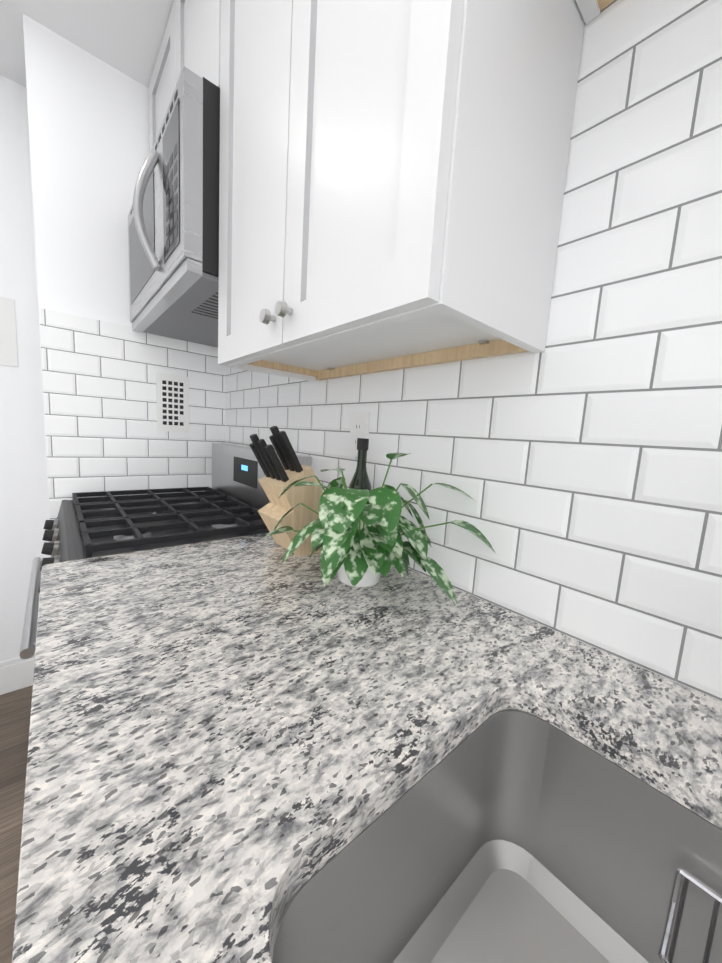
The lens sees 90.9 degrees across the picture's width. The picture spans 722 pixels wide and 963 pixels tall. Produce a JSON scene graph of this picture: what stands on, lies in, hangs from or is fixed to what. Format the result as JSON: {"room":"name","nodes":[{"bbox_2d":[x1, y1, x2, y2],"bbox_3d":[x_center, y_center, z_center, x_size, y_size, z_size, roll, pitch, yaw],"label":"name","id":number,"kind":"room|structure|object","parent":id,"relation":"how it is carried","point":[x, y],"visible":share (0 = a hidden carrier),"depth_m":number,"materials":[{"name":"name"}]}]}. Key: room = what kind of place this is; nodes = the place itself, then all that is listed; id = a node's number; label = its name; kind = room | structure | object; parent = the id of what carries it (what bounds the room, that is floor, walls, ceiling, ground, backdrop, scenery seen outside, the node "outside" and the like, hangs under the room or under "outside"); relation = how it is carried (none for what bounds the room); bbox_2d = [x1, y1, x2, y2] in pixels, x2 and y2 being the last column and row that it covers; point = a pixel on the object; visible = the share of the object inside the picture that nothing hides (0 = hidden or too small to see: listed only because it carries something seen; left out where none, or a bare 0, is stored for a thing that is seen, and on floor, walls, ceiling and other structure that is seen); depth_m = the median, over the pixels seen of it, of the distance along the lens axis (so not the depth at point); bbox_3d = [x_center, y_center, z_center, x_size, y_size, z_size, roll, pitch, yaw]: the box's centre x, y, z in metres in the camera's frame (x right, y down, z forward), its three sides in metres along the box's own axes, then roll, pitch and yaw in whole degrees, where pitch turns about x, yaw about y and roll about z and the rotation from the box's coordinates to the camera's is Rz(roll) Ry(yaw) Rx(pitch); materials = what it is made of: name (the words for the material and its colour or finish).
{"room":"kitchen","nodes":[
{"label":"kitchen","id":0,"kind":"room"},
{"bbox_2d":[0,685,32,962],"bbox_3d":[-0.293,1.269,-0.284,2.355,0.060,4.700,-3,10,-41],"label":"floor","id":1,"kind":"structure","parent":0,"point":[15,710],"depth_m":1.14,"materials":[{"name":"brown wood"}]},
{"bbox_2d":[19,443,311,658],"bbox_3d":[-0.692,0.445,1.243,0.682,1.133,0.764,-3,10,-41],"label":"stove","id":2,"kind":"object","parent":1,"relation":"on","point":[232,501],"visible":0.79,"depth_m":1.11,"materials":[{"name":"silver metal"}]},
{"bbox_2d":[12,532,721,962],"bbox_3d":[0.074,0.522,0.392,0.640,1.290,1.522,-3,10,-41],"label":"countertop","id":3,"kind":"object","parent":1,"relation":"on","point":[248,750],"visible":0.9,"depth_m":0.38,"materials":[{"name":"white stone"}]},
{"bbox_2d":[249,426,322,555],"bbox_3d":[-0.157,0.019,0.896,0.244,0.306,0.118,-3,10,-41],"label":"knife block","id":4,"kind":"object","parent":3,"relation":"on","point":[277,479],"visible":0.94,"depth_m":0.84,"materials":[{"name":"brown wood"}]},
{"bbox_2d":[349,438,371,503],"bbox_3d":[-0.003,0.039,0.880,0.062,0.290,0.062,-3,10,-41],"label":"oil bottle","id":5,"kind":"object","parent":3,"relation":"on","point":[360,480],"visible":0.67,"depth_m":0.86,"materials":[{"name":"black glass"}]},
{"bbox_2d":[262,453,494,602],"bbox_3d":[0.016,0.075,0.677,0.305,0.272,0.368,-3,10,-41],"label":"pothos plant","id":6,"kind":"object","parent":3,"relation":"on","point":[356,538],"visible":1,"depth_m":0.64,"materials":[{"name":"green plant"}]},
{"bbox_2d":[0,75,50,661],"bbox_3d":[-1.711,-0.286,1.277,2.155,2.450,0.100,-3,10,-41],"label":"wall","id":7,"kind":"structure","parent":0,"point":[24,507],"depth_m":1.47,"materials":[{"name":"white paint"}]},
{"bbox_2d":[0,297,18,366],"bbox_3d":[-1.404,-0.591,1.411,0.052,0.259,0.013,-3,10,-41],"label":"switch plate","id":8,"kind":"object","parent":7,"relation":"attached to","point":[8,347],"visible":1,"depth_m":1.41,"materials":[{"name":"white plastic"}]},
{"bbox_2d":[0,654,34,694],"bbox_3d":[-1.680,0.859,1.434,0.700,0.147,0.016,-3,10,-41],"label":"baseboard","id":9,"kind":"structure","parent":7,"relation":"attached to","point":[17,673],"depth_m":1.56,"materials":[{"name":"white"}]},
{"bbox_2d":[23,14,149,513],"bbox_3d":[-0.996,-0.285,1.603,0.645,2.450,0.340,-3,10,-41],"label":"wall","id":10,"kind":"structure","parent":0,"point":[88,122],"depth_m":1.25,"materials":[{"name":"white paint"}]},
{"bbox_2d":[39,308,224,519],"bbox_3d":[-0.888,-0.224,1.476,0.636,0.775,0.008,-3,10,-41],"label":"wall tiles","id":11,"kind":"structure","parent":10,"relation":"attached to","point":[100,402],"depth_m":1.40,"materials":[{"name":"white tile"}]},
{"bbox_2d":[156,372,188,432],"bbox_3d":[-0.804,-0.333,1.518,0.124,0.240,0.006,-3,10,-41],"label":"air vent grille","id":12,"kind":"object","parent":11,"relation":"attached to","point":[172,396],"visible":1,"depth_m":1.51,"materials":[{"name":"white"}]},
{"bbox_2d":[0,0,173,87],"bbox_3d":[-0.144,-1.216,-0.606,2.355,0.060,4.700,-3,10,-41],"label":"ceiling","id":13,"kind":"structure","parent":0,"point":[125,37],"depth_m":1.14,"materials":[{"name":"white paint"}]},
{"bbox_3d":[0.636,-0.017,0.289,0.100,2.450,4.700,-3,10,-41],"label":"wall","id":14,"kind":"structure","parent":0,"visible":0},
{"bbox_2d":[149,0,220,150],"bbox_3d":[-0.454,-1.192,1.152,0.320,0.469,0.762,-3,10,-41],"label":"upper cabinet","id":15,"kind":"object","parent":14,"relation":"attached to","point":[191,37],"visible":0.17,"depth_m":1.00,"materials":[{"name":"white wood"}]},
{"bbox_2d":[128,66,219,346],"bbox_3d":[-0.522,-0.749,1.174,0.426,0.416,0.760,-3,10,-41],"label":"microwave","id":16,"kind":"object","parent":15,"relation":"attached to","point":[173,231],"visible":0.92,"depth_m":0.88,"materials":[{"name":"silver metal"}]},
{"bbox_2d":[218,0,584,381],"bbox_3d":[-0.007,-0.788,0.655,0.320,1.087,0.669,-3,10,-41],"label":"upper cabinet","id":17,"kind":"object","parent":14,"relation":"attached to","point":[392,176],"visible":1,"depth_m":0.50,"materials":[{"name":"white painted wood"},{"name":"raw wood"},{"name":"brushed metal"}]},
{"bbox_2d":[225,0,721,701],"bbox_3d":[0.105,-0.212,0.813,0.009,1.040,2.275,-3,10,-41],"label":"wall tile","id":18,"kind":"structure","parent":14,"relation":"attached to","point":[579,460],"depth_m":0.51,"materials":[{"name":"white tile"}]},
{"bbox_2d":[349,412,369,456],"bbox_3d":[-0.006,-0.124,0.934,0.008,0.116,0.072,-3,10,-41],"label":"duplex electrical outlet","id":19,"kind":"object","parent":18,"relation":"attached to","point":[359,424],"visible":0.79,"depth_m":0.93,"materials":[{"name":"white plastic"}]},
{"bbox_2d":[575,0,614,23],"bbox_3d":[0.419,-0.929,0.150,0.320,0.627,0.598,-3,10,-41],"label":"upper cabinet","id":20,"kind":"object","parent":14,"relation":"attached to","point":[590,10],"visible":1,"depth_m":0.50,"materials":[{"name":"white wood"}]}
]}

